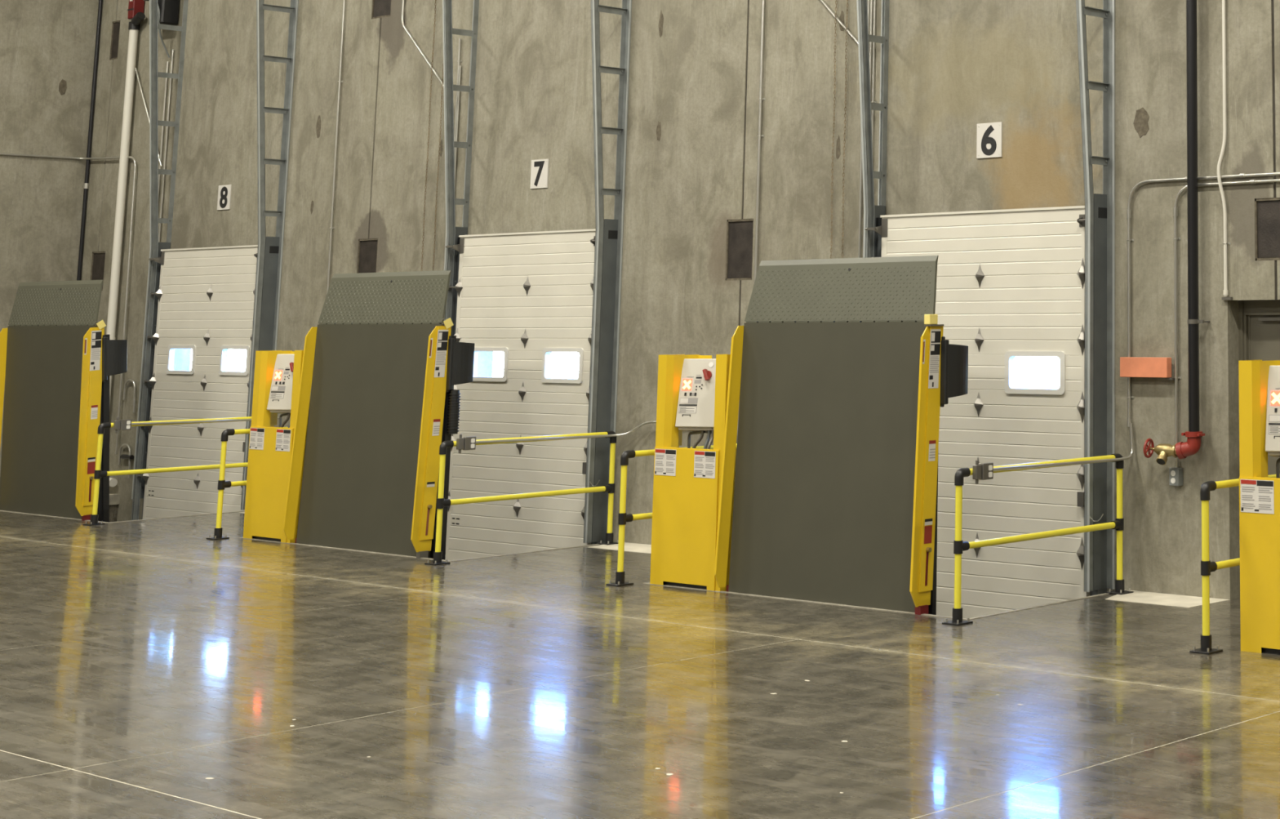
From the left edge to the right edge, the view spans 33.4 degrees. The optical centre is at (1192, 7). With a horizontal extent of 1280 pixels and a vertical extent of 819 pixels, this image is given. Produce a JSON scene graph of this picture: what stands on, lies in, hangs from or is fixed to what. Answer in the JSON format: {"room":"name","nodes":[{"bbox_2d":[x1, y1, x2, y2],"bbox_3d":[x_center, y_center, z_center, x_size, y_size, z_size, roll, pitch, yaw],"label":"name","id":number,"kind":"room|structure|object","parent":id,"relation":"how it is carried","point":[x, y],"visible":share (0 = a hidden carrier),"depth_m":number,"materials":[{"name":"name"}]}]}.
{"room":"distribution center","nodes":[
{"label":"distribution center","id":0,"kind":"room"},
{"bbox_2d":[0,0,98,474],"bbox_3d":[-23.708,-0.203,14.806,0.256,10.500,30.000,-7,-11,35],"label":"wall","id":1,"kind":"structure","parent":0,"point":[47,46],"depth_m":26.22,"materials":[{"name":"concrete"}]},
{"bbox_2d":[0,152,136,453],"bbox_3d":[-15.943,3.470,23.529,1.477,3.814,5.970,-7,-11,35],"label":"conduit","id":2,"kind":"object","parent":1,"relation":"attached to","point":[1,153],"visible":1,"depth_m":25.64,"materials":[{"name":"silver metal"}]},
{"bbox_2d":[0,493,1279,818],"bbox_3d":[-9.677,3.179,4.135,34.200,0.624,30.250,-7,-11,35],"label":"floor","id":3,"kind":"structure","parent":0,"point":[158,668],"depth_m":11.46,"materials":[{"name":"concrete"}]},
{"bbox_2d":[0,280,127,522],"bbox_3d":[-12.954,4.683,22.643,2.227,3.117,0.463,-6,-11,34],"label":"dock leveler","id":4,"kind":"object","parent":3,"relation":"on","point":[57,362],"visible":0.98,"depth_m":22.55,"materials":[{"name":"green paint"}]},
{"bbox_2d":[90,348,100,359],"bbox_3d":[-12.156,3.847,22.097,0.001,0.118,0.101,-7,-7,35],"label":"print","id":5,"kind":"object","parent":4,"relation":"attached to","point":[95,353],"depth_m":22.10,"materials":[{"name":"grey paper"}]},
{"bbox_2d":[83,416,251,525],"bbox_3d":[-11.243,5.131,22.219,0.156,1.072,2.018,-7,-11,35],"label":"guard rail","id":6,"kind":"object","parent":3,"relation":"on","point":[99,473],"visible":0.55,"depth_m":21.73,"materials":[{"name":"yellow metal"}]},
{"bbox_2d":[113,417,131,432],"bbox_3d":[-11.636,4.541,21.683,0.056,0.170,0.170,-7,-11,35],"label":"outlet box","id":7,"kind":"object","parent":6,"relation":"attached to","point":[122,424],"visible":1,"depth_m":21.66,"materials":[{"name":"silver metal"}]},
{"bbox_2d":[126,420,130,428],"bbox_3d":[-11.585,4.545,21.707,0.004,0.086,0.038,-7,-11,35],"label":"socket","id":8,"kind":"object","parent":7,"relation":"attached to","point":[128,422],"depth_m":21.71,"materials":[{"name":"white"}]},
{"bbox_2d":[131,415,279,424],"bbox_3d":[-10.790,4.592,22.501,2.115,0.184,0.894,3,-9,-20],"label":"conduit","id":9,"kind":"object","parent":6,"relation":"attached to","point":[236,420],"visible":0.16,"depth_m":22.30,"materials":[{"name":"silver metal"}]},
{"bbox_2d":[206,426,288,539],"bbox_3d":[-9.196,4.892,20.749,0.156,1.072,2.018,-7,-11,35],"label":"guard rail","id":10,"kind":"object","parent":3,"relation":"on","point":[222,483],"visible":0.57,"depth_m":20.01,"materials":[{"name":"yellow metal"}]},
{"bbox_2d":[243,350,311,542],"bbox_3d":[-9.041,4.628,19.980,0.840,2.356,0.431,-7,-11,35],"label":"cabinet","id":11,"kind":"object","parent":3,"relation":"on","point":[277,373],"visible":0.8,"depth_m":19.90,"materials":[{"name":"yellow metal"}]},
{"bbox_2d":[249,432,263,447],"bbox_3d":[-9.393,4.341,20.012,0.240,0.138,0.001,-7,-11,35],"label":"print","id":12,"kind":"object","parent":11,"relation":"on","point":[256,439],"depth_m":20.01,"materials":[{"name":"grey paper"}]},
{"bbox_2d":[271,393,282,401],"bbox_3d":[-9.241,3.936,20.107,0.140,0.074,0.015,-3,-9,19],"label":"print","id":13,"kind":"object","parent":11,"relation":"attached to","point":[274,397],"depth_m":20.10,"materials":[{"name":"white paper"}]},
{"bbox_2d":[274,371,281,378],"bbox_3d":[-9.257,3.724,20.181,0.079,0.079,0.015,-3,-9,19],"label":"lamp","id":14,"kind":"object","parent":11,"relation":"attached to","point":[277,375],"depth_m":20.18,"materials":[{"name":"orange plastic"}]},
{"bbox_2d":[275,433,289,448],"bbox_3d":[-9.001,4.295,19.731,0.233,0.138,0.001,-7,-11,35],"label":"print","id":15,"kind":"object","parent":11,"relation":"on","point":[282,440],"depth_m":19.73,"materials":[{"name":"grey paper"}]},
{"bbox_2d":[289,362,293,372],"bbox_3d":[-9.082,3.632,20.123,0.072,0.099,0.062,-3,-9,19],"label":"switch","id":16,"kind":"object","parent":11,"relation":"attached to","point":[291,364],"depth_m":20.11,"materials":[{"name":"red plastic"}]},
{"bbox_2d":[283,270,474,559],"bbox_3d":[-7.790,4.100,19.077,2.242,3.108,0.530,-7,-11,35],"label":"dock leveler","id":17,"kind":"object","parent":3,"relation":"on","point":[380,364],"visible":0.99,"depth_m":19.01,"materials":[{"name":"green paint"}]},
{"bbox_2d":[433,425,439,433],"bbox_3d":[-6.993,3.906,18.442,0.001,0.068,0.063,-7,-11,35],"label":"print","id":18,"kind":"object","parent":17,"relation":"attached to","point":[436,428],"depth_m":18.44,"materials":[{"name":"grey paper"}]},
{"bbox_2d":[435,351,445,364],"bbox_3d":[-6.992,3.265,18.548,0.001,0.118,0.101,-7,-11,35],"label":"print","id":19,"kind":"object","parent":17,"relation":"attached to","point":[440,356],"depth_m":18.55,"materials":[{"name":"grey paper"}]},
{"bbox_2d":[424,431,618,564],"bbox_3d":[-6.184,4.539,18.587,0.156,1.072,2.018,-7,-11,35],"label":"guard rail","id":20,"kind":"object","parent":3,"relation":"on","point":[442,502],"visible":1,"depth_m":18.50,"materials":[{"name":"yellow metal"}]},
{"bbox_2d":[456,434,475,453],"bbox_3d":[-6.576,3.949,18.050,0.056,0.170,0.170,-7,-11,35],"label":"outlet box","id":21,"kind":"object","parent":20,"relation":"attached to","point":[465,442],"visible":1,"depth_m":18.03,"materials":[{"name":"silver metal"}]},
{"bbox_2d":[471,438,475,448],"bbox_3d":[-6.525,3.952,18.075,0.004,0.086,0.038,-7,-11,35],"label":"socket","id":22,"kind":"object","parent":21,"relation":"attached to","point":[473,440],"depth_m":18.08,"materials":[{"name":"white plastic"}]},
{"bbox_2d":[475,420,656,443],"bbox_3d":[-5.730,3.999,18.869,2.115,0.184,0.894,3,-9,-20],"label":"conduit","id":23,"kind":"object","parent":20,"relation":"attached to","point":[652,421],"visible":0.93,"depth_m":18.91,"materials":[{"name":"silver metal"}]},
{"bbox_2d":[605,443,737,586],"bbox_3d":[-4.136,4.299,17.117,0.156,1.072,2.018,-7,-11,35],"label":"guard rail","id":24,"kind":"object","parent":3,"relation":"on","point":[623,517],"visible":0.44,"depth_m":16.38,"materials":[{"name":"yellow metal"}]},
{"bbox_2d":[649,354,736,591],"bbox_3d":[-3.981,4.036,16.347,0.840,2.356,0.431,-7,-11,35],"label":"cabinet","id":25,"kind":"object","parent":3,"relation":"on","point":[692,388],"visible":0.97,"depth_m":16.25,"materials":[{"name":"yellow metal"}]},
{"bbox_2d":[655,454,675,472],"bbox_3d":[-4.332,3.748,16.380,0.240,0.138,0.001,-7,-11,35],"label":"print","id":26,"kind":"object","parent":25,"relation":"on","point":[664,463],"depth_m":16.38,"materials":[{"name":"grey paper"}]},
{"bbox_2d":[679,408,694,416],"bbox_3d":[-4.180,3.343,16.474,0.140,0.074,0.015,-3,-9,19],"label":"print","id":27,"kind":"object","parent":25,"relation":"attached to","point":[682,411],"depth_m":16.47,"materials":[{"name":"white paper"}]},
{"bbox_2d":[682,379,691,389],"bbox_3d":[-4.197,3.132,16.549,0.079,0.079,0.015,-3,-9,19],"label":"lamp","id":28,"kind":"object","parent":25,"relation":"attached to","point":[686,384],"depth_m":16.55,"materials":[{"name":"orange"}]},
{"bbox_2d":[694,456,714,475],"bbox_3d":[-3.941,3.702,16.098,0.233,0.138,0.001,-7,-11,35],"label":"print","id":29,"kind":"object","parent":25,"relation":"on","point":[704,465],"depth_m":16.10,"materials":[{"name":"grey paper"}]},
{"bbox_2d":[702,368,711,380],"bbox_3d":[-4.021,3.040,16.490,0.072,0.099,0.062,-3,-9,19],"label":"switch","id":30,"kind":"object","parent":25,"relation":"attached to","point":[706,373],"depth_m":16.49,"materials":[{"name":"red plastic"}]},
{"bbox_2d":[714,255,968,614],"bbox_3d":[-2.739,3.509,15.450,2.221,3.108,0.530,-7,-11,35],"label":"dock leveler","id":31,"kind":"object","parent":3,"relation":"on","point":[842,371],"visible":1,"depth_m":15.40,"materials":[{"name":"green paint"}]},
{"bbox_2d":[929,448,935,457],"bbox_3d":[-1.933,3.314,14.809,0.001,0.068,0.063,-7,-11,35],"label":"print","id":32,"kind":"object","parent":31,"relation":"attached to","point":[932,451],"depth_m":14.81,"materials":[{"name":"grey paper"}]},
{"bbox_2d":[929,356,939,372],"bbox_3d":[-1.932,2.672,14.915,0.001,0.118,0.101,-7,-11,35],"label":"print","id":33,"kind":"object","parent":31,"relation":"attached to","point":[934,361],"depth_m":14.92,"materials":[{"name":"grey paper"}]},
{"bbox_2d":[942,453,1133,625],"bbox_3d":[-1.123,3.946,14.954,0.156,1.072,2.018,-7,-11,35],"label":"guard rail","id":34,"kind":"object","parent":3,"relation":"on","point":[959,545],"visible":1,"depth_m":14.83,"materials":[{"name":"yellow metal"}]},
{"bbox_2d":[972,459,993,484],"bbox_3d":[-1.516,3.356,14.418,0.056,0.170,0.170,-7,-11,35],"label":"outlet box","id":35,"kind":"object","parent":34,"relation":"attached to","point":[983,471],"visible":1,"depth_m":14.39,"materials":[{"name":"silver metal"}]},
{"bbox_2d":[988,464,992,477],"bbox_3d":[-1.465,3.360,14.442,0.004,0.086,0.038,-7,-11,35],"label":"socket","id":36,"kind":"object","parent":35,"relation":"attached to","point":[990,466],"depth_m":14.44,"materials":[{"name":"white plastic"}]},
{"bbox_2d":[993,422,1133,471],"bbox_3d":[-0.995,3.351,15.190,0.054,0.283,1.766,-7,-11,35],"label":"conduit","id":37,"kind":"object","parent":34,"relation":"attached to","point":[1130,455],"visible":1,"depth_m":15.27,"materials":[{"name":"silver metal"}]},
{"bbox_2d":[1189,474,1275,654],"bbox_3d":[0.631,3.741,13.695,0.156,1.072,2.018,-7,-11,35],"label":"guard rail","id":38,"kind":"object","parent":3,"relation":"on","point":[1206,566],"visible":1,"depth_m":12.95,"materials":[{"name":"yellow metal"}]},
{"bbox_2d":[1238,360,1279,653],"bbox_3d":[0.770,3.479,12.936,0.840,2.356,0.431,-7,-11,35],"label":"cabinet","id":39,"kind":"object","parent":3,"relation":"on","point":[1259,380],"visible":0.98,"depth_m":12.97,"materials":[{"name":"yellow metal"}]},
{"bbox_2d":[1241,486,1272,509],"bbox_3d":[0.419,3.192,12.969,0.240,0.138,0.001,-7,-11,35],"label":"print","id":40,"kind":"object","parent":39,"relation":"on","point":[1252,497],"depth_m":12.97,"materials":[{"name":"grey paper"}]},
{"bbox_2d":[1269,427,1279,438],"bbox_3d":[0.571,2.787,13.064,0.140,0.074,0.015,-3,-9,19],"label":"print","id":41,"kind":"object","parent":39,"relation":"attached to","point":[1274,433],"depth_m":13.08,"materials":[{"name":"white paper"}]},
{"bbox_2d":[1271,392,1279,404],"bbox_3d":[0.554,2.576,13.138,0.079,0.079,0.015,-3,-9,19],"label":"lamp","id":42,"kind":"object","parent":39,"relation":"attached to","point":[1275,397],"depth_m":13.14,"materials":[{"name":"orange plastic"}]},
{"bbox_2d":[80,0,1279,599],"bbox_3d":[-0.884,0.042,16.894,34.200,10.620,0.252,-7,-11,35],"label":"wall","id":43,"kind":"structure","parent":0,"point":[955,66],"depth_m":19.27,"materials":[{"name":"concrete"}]},
{"bbox_2d":[76,0,102,280],"bbox_3d":[-14.725,1.228,26.703,0.066,9.600,0.066,-7,-11,35],"label":"pipe","id":44,"kind":"object","parent":43,"relation":"attached to","point":[86,185],"visible":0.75,"depth_m":26.60,"materials":[{"name":"black metal"}]},
{"bbox_2d":[106,22,140,486],"bbox_3d":[-13.761,3.119,25.647,0.419,5.932,0.132,-7,-11,35],"label":"downpipe","id":45,"kind":"object","parent":43,"relation":"attached to","point":[133,29],"visible":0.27,"depth_m":25.81,"materials":[{"name":"grey plastic"}]},
{"bbox_2d":[118,443,131,477],"bbox_3d":[-13.422,5.697,25.068,0.306,0.414,0.026,-7,-11,35],"label":"conduit","id":46,"kind":"object","parent":43,"relation":"attached to","point":[124,444],"visible":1,"depth_m":25.06,"materials":[{"name":"silver metal"}]},
{"bbox_2d":[120,453,133,459],"bbox_3d":[-13.387,5.650,25.055,0.240,0.056,0.056,-7,-11,35],"label":"stub","id":47,"kind":"object","parent":43,"relation":"attached to","point":[122,456],"visible":1,"depth_m":25.01,"materials":[{"name":"black plastic"}]},
{"bbox_2d":[122,378,135,412],"bbox_3d":[-13.427,4.906,25.191,0.306,0.414,0.026,-7,-11,35],"label":"conduit","id":48,"kind":"object","parent":43,"relation":"attached to","point":[128,380],"visible":1,"depth_m":25.16,"materials":[{"name":"silver metal"}]},
{"bbox_2d":[127,0,145,25],"bbox_3d":[-13.831,-0.015,26.167,0.284,0.518,0.145,-7,-11,35],"label":"alarm box","id":49,"kind":"object","parent":43,"relation":"attached to","point":[135,7],"visible":1,"depth_m":26.12,"materials":[{"name":"red metal"}]},
{"bbox_2d":[134,67,162,166],"bbox_3d":[-13.477,1.414,25.732,0.867,1.331,0.020,-7,-11,35],"label":"conduit","id":50,"kind":"object","parent":43,"relation":"attached to","point":[135,69],"visible":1,"depth_m":25.84,"materials":[{"name":"silver metal"}]},
{"bbox_2d":[131,0,188,519],"bbox_3d":[-13.046,2.416,24.963,0.104,7.900,0.596,-5,-10,29],"label":"door track","id":51,"kind":"object","parent":43,"relation":"attached to","point":[140,451],"visible":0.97,"depth_m":25.00,"materials":[{"name":"metal"}]},
{"bbox_2d":[143,0,179,57],"bbox_3d":[-13.272,0.146,25.634,0.364,1.006,0.300,-7,-11,35],"label":"operator","id":52,"kind":"object","parent":43,"relation":"attached to","point":[167,10],"visible":0.73,"depth_m":25.55,"materials":[{"name":"black plastic"}]},
{"bbox_2d":[158,61,168,199],"bbox_3d":[-13.172,2.902,25.320,0.067,4.450,0.042,-7,-11,35],"label":"conduit","id":53,"kind":"object","parent":43,"relation":"attached to","point":[167,62],"visible":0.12,"depth_m":25.53,"materials":[{"name":"silver metal"}]},
{"bbox_2d":[158,48,173,242],"bbox_3d":[-13.084,2.817,25.268,0.067,4.600,0.042,-7,-11,35],"label":"conduit","id":54,"kind":"object","parent":43,"relation":"attached to","point":[172,52],"visible":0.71,"depth_m":25.41,"materials":[{"name":"silver metal"}]},
{"bbox_2d":[137,244,279,519],"bbox_3d":[-11.861,4.663,23.952,2.654,3.536,0.305,-7,-11,35],"label":"door","id":55,"kind":"structure","parent":43,"relation":"in","point":[206,295],"depth_m":24.02,"materials":[{"name":"white paint"}]},
{"bbox_2d":[217,184,231,209],"bbox_3d":[-11.889,2.336,24.479,0.284,0.300,0.015,-7,-11,35],"label":"number sign","id":56,"kind":"object","parent":43,"relation":"attached to","point":[224,191],"visible":1,"depth_m":24.46,"materials":[{"name":"grey"}]},
{"bbox_2d":[240,0,298,509],"bbox_3d":[-10.996,2.027,23.514,0.104,7.600,0.596,-8,-12,42],"label":"door track","id":57,"kind":"object","parent":43,"relation":"attached to","point":[268,265],"visible":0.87,"depth_m":23.56,"materials":[{"name":"metal"}]},
{"bbox_2d":[326,0,345,293],"bbox_3d":[-9.942,1.169,23.205,0.076,6.810,0.042,-7,-11,35],"label":"conduit","id":58,"kind":"object","parent":43,"relation":"attached to","point":[340,81],"visible":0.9,"depth_m":23.12,"materials":[{"name":"silver metal"}]},
{"bbox_2d":[401,0,445,270],"bbox_3d":[-8.534,0.999,22.192,1.110,6.800,0.025,-7,-11,35],"label":"conduit","id":59,"kind":"object","parent":43,"relation":"attached to","point":[403,1],"visible":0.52,"depth_m":22.37,"materials":[{"name":"silver metal"}]},
{"bbox_2d":[420,0,443,271],"bbox_3d":[-8.365,1.348,22.001,0.247,6.391,0.016,-7,-11,35],"label":"chain","id":60,"kind":"object","parent":43,"relation":"hanging from","point":[435,0],"visible":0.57,"depth_m":21.96,"materials":[{"name":"metal"}]},
{"bbox_2d":[454,65,461,188],"bbox_3d":[-8.027,1.978,21.675,0.065,2.700,0.042,-7,-11,35],"label":"conduit","id":61,"kind":"object","parent":43,"relation":"attached to","point":[460,67],"visible":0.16,"depth_m":21.78,"materials":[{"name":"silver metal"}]},
{"bbox_2d":[453,39,462,155],"bbox_3d":[-8.049,2.376,21.631,0.065,4.100,0.042,-7,-11,35],"label":"conduit","id":62,"kind":"object","parent":43,"relation":"attached to","point":[459,61],"visible":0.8,"depth_m":21.86,"materials":[{"name":"silver metal"}]},
{"bbox_2d":[441,0,479,335],"bbox_3d":[-7.986,1.823,21.331,0.104,7.900,0.596,-5,-10,29],"label":"door track","id":63,"kind":"object","parent":43,"relation":"attached to","point":[452,233],"visible":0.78,"depth_m":21.45,"materials":[{"name":"metal"}]},
{"bbox_2d":[444,228,617,560],"bbox_3d":[-6.801,4.070,20.320,2.654,3.536,0.305,-7,-11,35],"label":"door","id":64,"kind":"structure","parent":43,"relation":"in","point":[526,296],"depth_m":20.33,"materials":[{"name":"white paint"}]},
{"bbox_2d":[529,159,549,188],"bbox_3d":[-6.830,1.744,20.847,0.284,0.300,0.015,-7,-11,35],"label":"number sign","id":65,"kind":"object","parent":43,"relation":"attached to","point":[540,168],"visible":1,"depth_m":20.83,"materials":[{"name":"grey"}]},
{"bbox_2d":[582,0,631,542],"bbox_3d":[-5.936,1.435,19.882,0.104,7.600,0.596,-8,-12,42],"label":"door track","id":66,"kind":"object","parent":43,"relation":"attached to","point":[607,274],"visible":0.98,"depth_m":19.81,"materials":[{"name":"metal"}]},
{"bbox_2d":[754,0,764,282],"bbox_3d":[-4.109,0.485,19.015,0.074,6.810,0.045,-7,-11,35],"label":"conduit","id":67,"kind":"object","parent":43,"relation":"attached to","point":[761,99],"visible":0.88,"depth_m":18.89,"materials":[{"name":"silver metal"}]},
{"bbox_2d":[830,0,848,258],"bbox_3d":[-3.241,0.730,18.325,0.174,6.355,0.016,-7,-11,35],"label":"chain","id":68,"kind":"object","parent":43,"relation":"hanging from","point":[836,0],"visible":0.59,"depth_m":18.27,"materials":[{"name":"metal"}]},
{"bbox_2d":[819,0,862,257],"bbox_3d":[-3.375,1.675,18.296,0.951,4.209,0.025,-7,-11,35],"label":"conduit","id":69,"kind":"object","parent":43,"relation":"attached to","point":[824,3],"visible":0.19,"depth_m":18.04,"materials":[{"name":"silver metal"}]},
{"bbox_2d":[862,0,870,251],"bbox_3d":[-2.962,0.495,18.173,0.065,7.100,0.042,-7,-11,35],"label":"conduit","id":70,"kind":"object","parent":43,"relation":"attached to","point":[868,1],"visible":0.02,"depth_m":18.22,"materials":[{"name":"silver metal"}]},
{"bbox_2d":[869,0,872,93],"bbox_3d":[-2.941,-1.016,18.384,0.065,4.050,0.042,-7,-11,35],"label":"conduit","id":71,"kind":"object","parent":43,"relation":"attached to","point":[871,1],"visible":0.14,"depth_m":18.16,"materials":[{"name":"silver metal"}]},
{"bbox_2d":[856,0,889,257],"bbox_3d":[-2.926,1.231,17.698,0.104,7.900,0.596,-5,-10,29],"label":"door track","id":72,"kind":"object","parent":43,"relation":"attached to","point":[871,211],"visible":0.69,"depth_m":17.79,"materials":[{"name":"metal"}]},
{"bbox_2d":[871,0,877,156],"bbox_3d":[-2.899,0.339,18.150,0.065,6.800,0.042,-7,-11,35],"label":"conduit","id":73,"kind":"object","parent":43,"relation":"attached to","point":[874,1],"visible":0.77,"depth_m":18.10,"materials":[{"name":"silver metal"}]},
{"bbox_2d":[865,205,1106,617],"bbox_3d":[-1.741,3.478,16.687,2.654,3.536,0.305,-7,-11,35],"label":"door","id":74,"kind":"structure","parent":43,"relation":"in","point":[1011,282],"depth_m":16.51,"materials":[{"name":"white paint"}]},
{"bbox_2d":[976,121,1002,158],"bbox_3d":[-1.756,1.149,17.204,0.284,0.300,0.015,-7,-11,35],"label":"number sign","id":75,"kind":"object","parent":43,"relation":"attached to","point":[989,135],"visible":1,"depth_m":17.20,"materials":[{"name":"grey"}]},
{"bbox_2d":[1075,0,1115,591],"bbox_3d":[-0.876,0.843,16.249,0.104,7.600,0.596,-8,-12,42],"label":"door track","id":76,"kind":"object","parent":43,"relation":"attached to","point":[1100,233],"visible":0.99,"depth_m":16.14,"materials":[{"name":"metal"}]},
{"bbox_2d":[1120,356,1174,379],"bbox_3d":[-0.356,2.873,15.866,0.495,0.173,0.095,-7,-11,35],"label":"wood board","id":77,"kind":"object","parent":43,"relation":"attached to","point":[1130,366],"visible":1,"depth_m":15.82,"materials":[{"name":"orange wood"}]},
{"bbox_2d":[1168,466,1182,485],"bbox_3d":[-0.132,3.672,15.598,0.090,0.136,0.068,-7,-11,35],"label":"wall outlet","id":78,"kind":"object","parent":43,"relation":"attached to","point":[1175,474],"visible":1,"depth_m":15.57,"materials":[{"name":"metal"}]},
{"bbox_2d":[1170,470,1175,483],"bbox_3d":[-0.154,3.668,15.575,0.044,0.099,0.004,-7,-11,35],"label":"socket","id":79,"kind":"object","parent":78,"relation":"attached to","point":[1172,472],"depth_m":15.57,"materials":[{"name":"white plastic"}]},
{"bbox_2d":[1186,0,1209,431],"bbox_3d":[0.022,-0.972,16.133,0.174,8.660,0.096,-2,-9,11],"label":"pipe","id":80,"kind":"object","parent":43,"relation":"attached to","point":[1193,321],"visible":1,"depth_m":15.70,"materials":[{"name":"black metal"}]},
{"bbox_2d":[1143,431,1204,465],"bbox_3d":[-0.141,3.430,15.513,0.500,0.258,0.175,-5,-10,26],"label":"valve","id":81,"kind":"object","parent":80,"relation":"attached to","point":[1182,450],"visible":1,"depth_m":15.47,"materials":[{"name":"red metal"}]},
{"bbox_2d":[1126,172,1279,426],"bbox_3d":[6.166,1.593,11.293,16.588,1.978,0.044,-7,-11,35],"label":"conduit","id":82,"kind":"object","parent":43,"relation":"attached to","point":[1129,240],"visible":1,"depth_m":16.04,"materials":[{"name":"silver metal"}]},
{"bbox_2d":[1217,0,1230,296],"bbox_3d":[0.226,-0.567,15.977,0.091,5.710,0.059,-7,-11,35],"label":"conduit","id":83,"kind":"object","parent":43,"relation":"attached to","point":[1225,243],"visible":1,"depth_m":15.71,"materials":[{"name":"grey plastic"}]},
{"bbox_2d":[1173,178,1279,467],"bbox_3d":[6.357,1.745,11.130,16.118,2.226,0.044,-7,-11,35],"label":"conduit","id":84,"kind":"object","parent":43,"relation":"attached to","point":[1175,238],"visible":1,"depth_m":15.75,"materials":[{"name":"silver metal"}]},
{"bbox_2d":[1221,297,1279,600],"bbox_3d":[0.696,3.387,15.212,0.945,2.335,0.280,-7,-11,35],"label":"door","id":85,"kind":"structure","parent":43,"relation":"in","point":[1259,321],"depth_m":15.57,"materials":[{"name":"brown paint"}]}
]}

